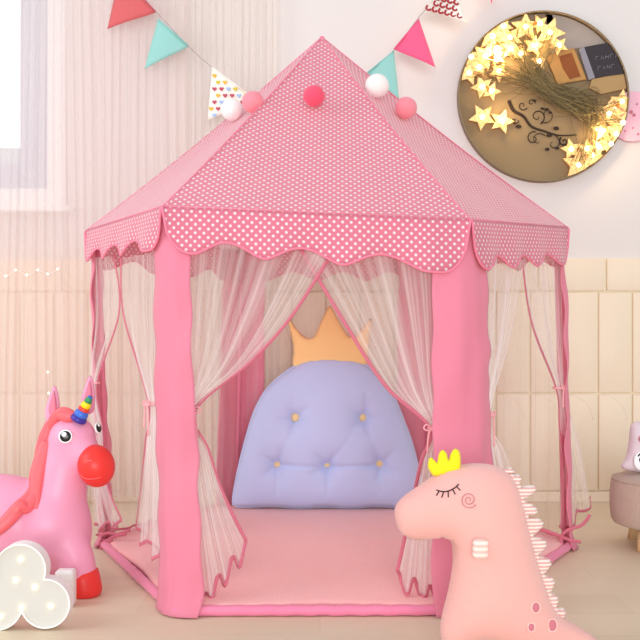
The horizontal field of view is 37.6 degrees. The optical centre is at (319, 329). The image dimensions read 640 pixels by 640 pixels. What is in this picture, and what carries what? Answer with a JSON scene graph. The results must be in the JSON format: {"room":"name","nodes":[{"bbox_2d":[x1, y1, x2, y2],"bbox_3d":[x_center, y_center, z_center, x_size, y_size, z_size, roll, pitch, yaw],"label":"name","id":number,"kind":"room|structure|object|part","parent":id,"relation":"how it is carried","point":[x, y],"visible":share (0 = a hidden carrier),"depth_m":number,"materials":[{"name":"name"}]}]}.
{"room":"children's room","nodes":[
{"label":"children's room","id":0,"kind":"room"},
{"bbox_2d":[0,502,639,639],"bbox_3d":[0.000,0.711,1.300,8.000,0.060,5.400,0,0,0],"label":"floor","id":1,"kind":"structure","parent":0,"point":[597,585],"depth_m":2.28,"materials":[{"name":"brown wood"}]},
{"bbox_2d":[0,540,73,629],"bbox_3d":[-0.700,0.583,2.148,0.267,0.197,0.039,0,0,0],"label":"lamp","id":2,"kind":"object","parent":1,"relation":"on","point":[28,589],"visible":1,"depth_m":2.14,"materials":[{"name":"white plastic"}]},
{"bbox_2d":[0,376,114,598],"bbox_3d":[-0.823,0.401,2.450,0.596,0.560,0.247,0,0,0],"label":"hopper","id":3,"kind":"object","parent":1,"relation":"on","point":[49,508],"visible":0.93,"depth_m":2.39,"materials":[{"name":"pink plastic"}]},
{"bbox_2d":[55,568,75,603],"bbox_3d":[-0.628,0.636,2.325,0.046,0.090,0.040,0,0,0],"label":"box","id":4,"kind":"object","parent":1,"relation":"on","point":[69,574],"visible":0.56,"depth_m":2.31,"materials":[{"name":"white plastic"}]},
{"bbox_2d":[110,505,561,604],"bbox_3d":[0.048,0.661,2.906,1.428,0.020,1.334,0,0,0],"label":"mat","id":5,"kind":"object","parent":1,"relation":"on","point":[308,556],"visible":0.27,"depth_m":2.71,"materials":[{"name":"pink fabric"}]},
{"bbox_2d":[232,306,418,508],"bbox_3d":[0.029,0.282,3.425,0.702,0.742,0.120,0,0,0],"label":"backrest cushion","id":6,"kind":"object","parent":5,"relation":"on","point":[326,432],"visible":0.95,"depth_m":3.39,"materials":[{"name":"fabric"}]},
{"bbox_3d":[0.036,0.033,3.441,0.310,0.242,0.048,0,0,0],"label":"crown","id":7,"kind":"part","parent":6,"relation":"part of","materials":[{"name":"fabric"}]},
{"bbox_2d":[84,36,590,617],"bbox_3d":[0.089,-0.105,2.909,1.635,1.614,1.394,0,0,0],"label":"tent","id":8,"kind":"object","parent":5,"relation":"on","point":[346,183],"visible":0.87,"depth_m":2.38,"materials":[{"name":"fabric"}]},
{"bbox_2d":[90,261,111,526],"bbox_3d":[-0.635,0.189,2.785,0.032,0.827,0.344,0,0,-28],"label":"curtain","id":9,"kind":"object","parent":8,"relation":"hanging from","point":[96,274],"depth_m":2.92,"materials":[{"name":"white fabric"}]},
{"bbox_3d":[-0.621,0.567,2.758,0.034,0.080,0.288,0,0,-28],"label":"hem trim","id":10,"kind":"part","parent":8,"relation":"part of","materials":[{"name":"pink fabric"}]},
{"bbox_3d":[-0.618,0.161,2.751,0.006,0.750,0.273,0,0,-28],"label":"trim","id":11,"kind":"part","parent":8,"relation":"part of","materials":[{"name":"pink fabric"}]},
{"bbox_3d":[-0.561,-0.254,2.600,0.023,0.117,0.723,0,0,-28],"label":"valance trim","id":12,"kind":"part","parent":8,"relation":"part of","materials":[{"name":"pink fabric"}]},
{"bbox_3d":[-0.498,0.164,2.529,0.007,0.732,0.274,0,0,-28],"label":"trim","id":13,"kind":"part","parent":8,"relation":"part of","materials":[{"name":"fabric"}]},
{"bbox_2d":[130,254,158,555],"bbox_3d":[-0.473,0.187,2.491,0.031,0.777,0.355,0,0,-27],"label":"curtain","id":14,"kind":"object","parent":8,"relation":"hanging from","point":[151,404],"depth_m":2.40,"materials":[{"name":"fabric"}]},
{"bbox_3d":[-0.439,0.551,2.423,0.034,0.057,0.205,0,0,-27],"label":"hem trim","id":15,"kind":"part","parent":8,"relation":"part of","materials":[{"name":"pink fabric"}]},
{"bbox_3d":[-0.504,0.641,3.243,0.024,0.008,0.719,0,0,32],"label":"hem trim","id":16,"kind":"part","parent":8,"relation":"part of","materials":[{"name":"pink fabric"}]},
{"bbox_3d":[-0.524,-0.249,3.255,0.023,0.126,0.785,0,0,32],"label":"valance trim","id":17,"kind":"part","parent":8,"relation":"part of","materials":[{"name":"pink fabric"}]},
{"bbox_3d":[-0.358,-0.608,3.250,0.729,0.608,0.660,0,0,0],"label":"roof panel","id":18,"kind":"part","parent":8,"relation":"part of","materials":[{"name":"fabric"}]},
{"bbox_3d":[-0.358,-0.607,2.610,0.729,0.611,0.640,0,0,0],"label":"roof panel","id":19,"kind":"part","parent":8,"relation":"part of","materials":[{"name":"fabric"}]},
{"bbox_3d":[-0.234,0.585,2.302,0.114,0.142,0.036,0,0,0],"label":"hem trim","id":20,"kind":"part","parent":8,"relation":"part of","materials":[{"name":"pink fabric"}]},
{"bbox_2d":[221,99,242,120],"bbox_3d":[-0.263,-0.657,2.811,0.066,0.066,0.066,0,0,0],"label":"ball","id":21,"kind":"object","parent":8,"relation":"on","point":[231,109],"visible":1,"depth_m":2.79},
{"bbox_2d":[193,249,300,595],"bbox_3d":[-0.142,0.210,2.304,0.363,0.881,0.034,0,0,0],"label":"curtain","id":22,"kind":"object","parent":8,"relation":"hanging from","point":[211,493],"depth_m":2.30,"materials":[{"name":"white fabric"}]},
{"bbox_2d":[242,91,263,112],"bbox_3d":[-0.190,-0.646,2.666,0.062,0.062,0.062,0,0,0],"label":"ball","id":23,"kind":"object","parent":8,"relation":"on","point":[251,100],"visible":0.86,"depth_m":2.64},
{"bbox_3d":[-0.136,0.155,2.305,0.358,0.726,0.005,0,0,-1],"label":"trim","id":24,"kind":"part","parent":8,"relation":"part of","materials":[{"name":"fabric"}]},
{"bbox_2d":[303,85,324,106],"bbox_3d":[-0.017,-0.654,2.634,0.062,0.062,0.062,0,0,0],"label":"ball","id":25,"kind":"object","parent":8,"relation":"on","point":[313,95],"visible":1,"depth_m":2.61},
{"bbox_3d":[-0.008,-0.220,2.286,0.755,0.167,0.024,0,0,-1],"label":"valance trim","id":26,"kind":"part","parent":8,"relation":"part of","materials":[{"name":"pink fabric"}]},
{"bbox_3d":[-0.008,-0.592,2.610,0.749,0.641,0.640,0,0,0],"label":"roof panel","id":27,"kind":"part","parent":8,"relation":"part of","materials":[{"name":"fabric"}]},
{"bbox_3d":[0.055,-0.246,3.589,0.736,0.120,0.024,0,0,0],"label":"valance trim","id":28,"kind":"part","parent":8,"relation":"part of","materials":[{"name":"pink fabric"}]},
{"bbox_3d":[0.111,0.190,2.308,0.337,0.807,0.006,0,0,0],"label":"trim","id":29,"kind":"part","parent":8,"relation":"part of","materials":[{"name":"fabric"}]},
{"bbox_2d":[315,253,433,594],"bbox_3d":[0.128,0.220,2.311,0.363,0.862,0.034,0,0,0],"label":"curtain","id":30,"kind":"object","parent":8,"relation":"hanging from","point":[424,262],"depth_m":2.31,"materials":[{"name":"fabric"}]},
{"bbox_2d":[365,74,388,97],"bbox_3d":[0.167,-0.717,2.764,0.071,0.071,0.071,0,0,0],"label":"ball","id":31,"kind":"object","parent":8,"relation":"on","point":[376,85],"visible":1,"depth_m":2.74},
{"bbox_2d":[395,97,416,118],"bbox_3d":[0.254,-0.655,2.776,0.065,0.065,0.065,0,0,0],"label":"ball","id":32,"kind":"object","parent":8,"relation":"on","point":[405,107],"visible":1,"depth_m":2.75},
{"bbox_3d":[0.250,0.622,2.309,0.126,0.068,0.036,0,0,0],"label":"hem trim","id":33,"kind":"part","parent":8,"relation":"part of","materials":[{"name":"pink fabric"}]},
{"bbox_3d":[0.386,-0.592,2.615,0.760,0.641,0.630,0,0,0],"label":"roof panel","id":34,"kind":"part","parent":8,"relation":"part of","materials":[{"name":"fabric"}]},
{"bbox_2d":[488,265,514,468],"bbox_3d":[0.509,0.211,2.544,0.033,0.816,0.360,0,0,34],"label":"curtain","id":35,"kind":"object","parent":8,"relation":"hanging from","point":[493,386],"depth_m":2.47,"materials":[{"name":"fabric"}]},
{"bbox_3d":[0.575,-0.235,2.605,0.023,0.173,0.744,0,0,33],"label":"valance trim","id":36,"kind":"part","parent":8,"relation":"part of","materials":[{"name":"pink fabric"}]},
{"bbox_3d":[0.601,-0.255,3.255,0.023,0.134,0.752,0,0,-28],"label":"valance trim","id":37,"kind":"part","parent":8,"relation":"part of","materials":[{"name":"pink fabric"}]},
{"bbox_3d":[0.658,0.204,2.773,0.006,0.815,0.352,0,0,33],"label":"trim","id":38,"kind":"part","parent":8,"relation":"part of","materials":[{"name":"fabric"}]},
{"bbox_2d":[524,259,588,516],"bbox_3d":[0.733,0.190,2.895,0.031,0.862,0.631,0,0,33],"label":"curtain","id":39,"kind":"object","parent":8,"relation":"hanging from","point":[559,376],"depth_m":2.91,"materials":[{"name":"fabric"}]},
{"bbox_3d":[0.823,0.590,3.031,0.034,0.071,0.310,0,0,34],"label":"hem trim","id":40,"kind":"part","parent":8,"relation":"part of","materials":[{"name":"pink fabric"}]},
{"bbox_2d":[394,449,596,639],"bbox_3d":[0.380,0.464,1.968,0.446,0.432,0.175,0,0,0],"label":"plush","id":41,"kind":"object","parent":1,"relation":"on","point":[499,588],"visible":1,"depth_m":1.92,"materials":[{"name":"pink fabric"}]},
{"bbox_3d":[0.260,0.277,1.970,0.069,0.058,0.028,0,0,0],"label":"crown","id":42,"kind":"part","parent":41,"relation":"part of","materials":[{"name":"yellow fabric"}]},
{"bbox_3d":[0.322,0.440,1.892,0.032,0.043,0.026,0,0,0],"label":"arm","id":43,"kind":"part","parent":41,"relation":"part of"},
{"bbox_2d":[528,624,533,630],"bbox_3d":[0.428,0.603,1.909,0.016,0.019,0.004,0,0,-16],"label":"spot","id":44,"kind":"object","parent":41,"relation":"on","point":[530,626],"depth_m":1.91,"materials":[{"name":"pink fabric"}]},
{"bbox_2d":[532,603,539,611],"bbox_3d":[0.438,0.564,1.911,0.019,0.022,0.004,0,0,-18],"label":"spot","id":45,"kind":"object","parent":41,"relation":"on","point":[535,606],"depth_m":1.91,"materials":[{"name":"pink fabric"}]},
{"bbox_2d":[549,619,556,630],"bbox_3d":[0.476,0.605,1.928,0.022,0.025,0.004,0,0,-18],"label":"spot","id":46,"kind":"object","parent":41,"relation":"on","point":[552,622],"depth_m":1.93,"materials":[{"name":"pink fabric"}]},
{"bbox_2d":[609,470,639,551],"bbox_3d":[1.095,0.567,2.960,0.352,0.234,0.352,0,0,0],"label":"footstool","id":47,"kind":"object","parent":1,"relation":"on","point":[624,492],"visible":0.93,"depth_m":2.90,"materials":[{"name":"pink fabric"}]},
{"bbox_2d":[621,421,639,471],"bbox_3d":[1.052,0.368,2.966,0.204,0.164,0.098,0,0,0],"label":"plush toy","id":48,"kind":"object","parent":47,"relation":"on","point":[631,462],"visible":1,"depth_m":2.95,"materials":[{"name":"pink fabric"}]},
{"bbox_3d":[1.023,0.644,3.062,0.033,0.081,0.046,0,0,-34],"label":"leg","id":49,"kind":"part","parent":47,"relation":"part of","materials":[{"name":"brown wood"}]},
{"bbox_3d":[0.992,0.644,2.889,0.046,0.081,0.033,0,0,-33],"label":"leg","id":50,"kind":"part","parent":47,"relation":"part of","materials":[{"name":"brown wood"}]},
{"bbox_2d":[278,0,639,257],"bbox_3d":[0.000,-0.819,3.850,8.000,3.000,0.200,0,0,0],"label":"wall","id":51,"kind":"structure","parent":0,"point":[599,205],"depth_m":3.75,"materials":[{"name":"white paint"}]},
{"bbox_2d":[186,0,279,467],"bbox_3d":[-0.372,-0.484,3.690,0.431,2.270,0.030,0,0,0],"label":"sheer curtain","id":52,"kind":"object","parent":51,"relation":"hanging from","point":[237,38],"visible":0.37,"depth_m":3.69,"materials":[{"name":"white fabric"}]},
{"bbox_2d":[107,0,491,119],"bbox_3d":[-0.138,-1.159,3.590,1.714,0.782,0.022,0,0,0],"label":"garland","id":53,"kind":"object","parent":51,"relation":"hanging from","point":[165,43],"visible":0.8,"depth_m":3.59,"materials":[{"name":"multicoloured"}]},
{"bbox_2d":[209,74,226,110],"bbox_3d":[-0.368,-0.905,3.586,0.111,0.144,0.012,0,0,0],"label":"print","id":54,"kind":"object","parent":53,"relation":"attached to","point":[218,87],"depth_m":3.59},
{"bbox_2d":[212,87,233,104],"bbox_3d":[-0.369,-0.879,3.585,0.085,0.092,0.009,0,0,0],"label":"print","id":55,"kind":"object","parent":53,"relation":"attached to","point":[219,94],"depth_m":3.59},
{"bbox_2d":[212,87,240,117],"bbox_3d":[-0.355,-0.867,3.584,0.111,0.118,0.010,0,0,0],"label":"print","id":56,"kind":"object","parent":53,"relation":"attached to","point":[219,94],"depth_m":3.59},
{"bbox_2d":[212,87,241,110],"bbox_3d":[-0.349,-0.879,3.585,0.125,0.092,0.009,0,0,0],"label":"print","id":57,"kind":"object","parent":53,"relation":"attached to","point":[219,94],"depth_m":3.59},
{"bbox_2d":[425,0,461,18],"bbox_3d":[0.472,-1.240,3.584,0.142,0.112,0.003,0,0,0],"label":"print","id":58,"kind":"object","parent":53,"relation":"attached to","point":[450,8],"depth_m":3.58,"materials":[{"name":"red"}]},
{"bbox_2d":[87,491,608,501],"bbox_3d":[0.000,0.661,3.736,7.600,0.040,0.030,0,0,0],"label":"baseboard","id":59,"kind":"structure","parent":51,"relation":"attached to","point":[538,496],"depth_m":3.72,"materials":[{"name":"beige wood"}]},
{"bbox_2d":[279,258,639,490],"bbox_3d":[0.919,0.197,3.740,5.970,0.964,0.019,0,0,0],"label":"wall paneling","id":60,"kind":"structure","parent":51,"relation":"attached to","point":[604,293],"depth_m":3.73,"materials":[{"name":"beige wood"}]},
{"bbox_2d":[457,10,629,182],"bbox_3d":[0.883,-0.923,3.729,0.674,0.674,0.042,0,0,0],"label":"round tray","id":61,"kind":"object","parent":51,"relation":"attached to","point":[511,153],"visible":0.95,"depth_m":3.74,"materials":[{"name":"brown wood"}]},
{"bbox_2d":[508,14,552,25],"bbox_3d":[0.824,-1.230,3.736,0.218,0.046,0.003,0,0,0],"label":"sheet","id":62,"kind":"object","parent":61,"relation":"in","point":[541,16],"visible":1,"depth_m":3.73,"materials":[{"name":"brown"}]},
{"bbox_2d":[507,99,576,150],"bbox_3d":[0.880,-0.813,3.732,0.277,0.205,0.004,0,0,0],"label":"scroll","id":63,"kind":"object","parent":61,"relation":"attached to","point":[513,110],"visible":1,"depth_m":3.73,"materials":[{"name":"black"}]},
{"bbox_2d":[461,14,626,176],"bbox_3d":[0.886,-0.926,3.706,0.654,0.640,0.033,0,0,0],"label":"string lights","id":64,"kind":"object","parent":61,"relation":"in","point":[587,154],"visible":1,"depth_m":3.70,"materials":[{"name":"beige"}]},
{"bbox_2d":[545,48,585,83],"bbox_3d":[0.974,-1.044,3.728,0.161,0.145,0.013,0,0,0],"label":"carton","id":65,"kind":"object","parent":61,"relation":"in","point":[565,66],"visible":1,"depth_m":3.72,"materials":[{"name":"brown cardboard"}]},
{"bbox_2d":[559,53,579,78],"bbox_3d":[0.988,-1.044,3.722,0.086,0.106,0.002,0,0,0],"label":"picture","id":66,"kind":"object","parent":65,"relation":"attached to","point":[569,64],"depth_m":3.72,"materials":[{"name":"brown paper"}]},
{"bbox_2d":[545,14,604,53],"bbox_3d":[1.035,-1.163,3.736,0.282,0.179,0.003,0,0,0],"label":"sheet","id":67,"kind":"object","parent":61,"relation":"in","point":[577,35],"visible":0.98,"depth_m":3.73,"materials":[{"name":"beige paper"}]},
{"bbox_2d":[578,43,625,94],"bbox_3d":[1.117,-1.034,3.723,0.188,0.202,0.018,0,0,0],"label":"book","id":68,"kind":"object","parent":61,"relation":"in","point":[601,65],"visible":1,"depth_m":3.72,"materials":[{"name":"black paper"}]},
{"bbox_2d":[608,91,639,141],"bbox_3d":[1.243,-0.847,3.737,0.200,0.200,0.023,0,0,0],"label":"wall plaque","id":69,"kind":"object","parent":51,"relation":"attached to","point":[630,132],"visible":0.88,"depth_m":3.73,"materials":[{"name":"pink"}]},
{"bbox_3d":[-1.482,-1.118,3.777,1.000,1.303,0.185,0,0,0],"label":"window","id":70,"kind":"structure","parent":51,"relation":"in","visible":0},
{"bbox_2d":[0,0,186,497],"bbox_3d":[-1.139,-0.484,3.665,1.245,2.270,0.025,0,0,0],"label":"sheer curtain","id":71,"kind":"object","parent":70,"relation":"hanging from","point":[85,126],"visible":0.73,"depth_m":3.67,"materials":[{"name":"white fabric"}]},
{"bbox_2d":[0,268,58,276],"bbox_3d":[-1.130,-0.224,3.627,0.248,0.039,0.008,0,0,0],"label":"fairy lights","id":72,"kind":"object","parent":71,"relation":"attached to","point":[57,268],"visible":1,"depth_m":3.63,"materials":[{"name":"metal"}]}
]}

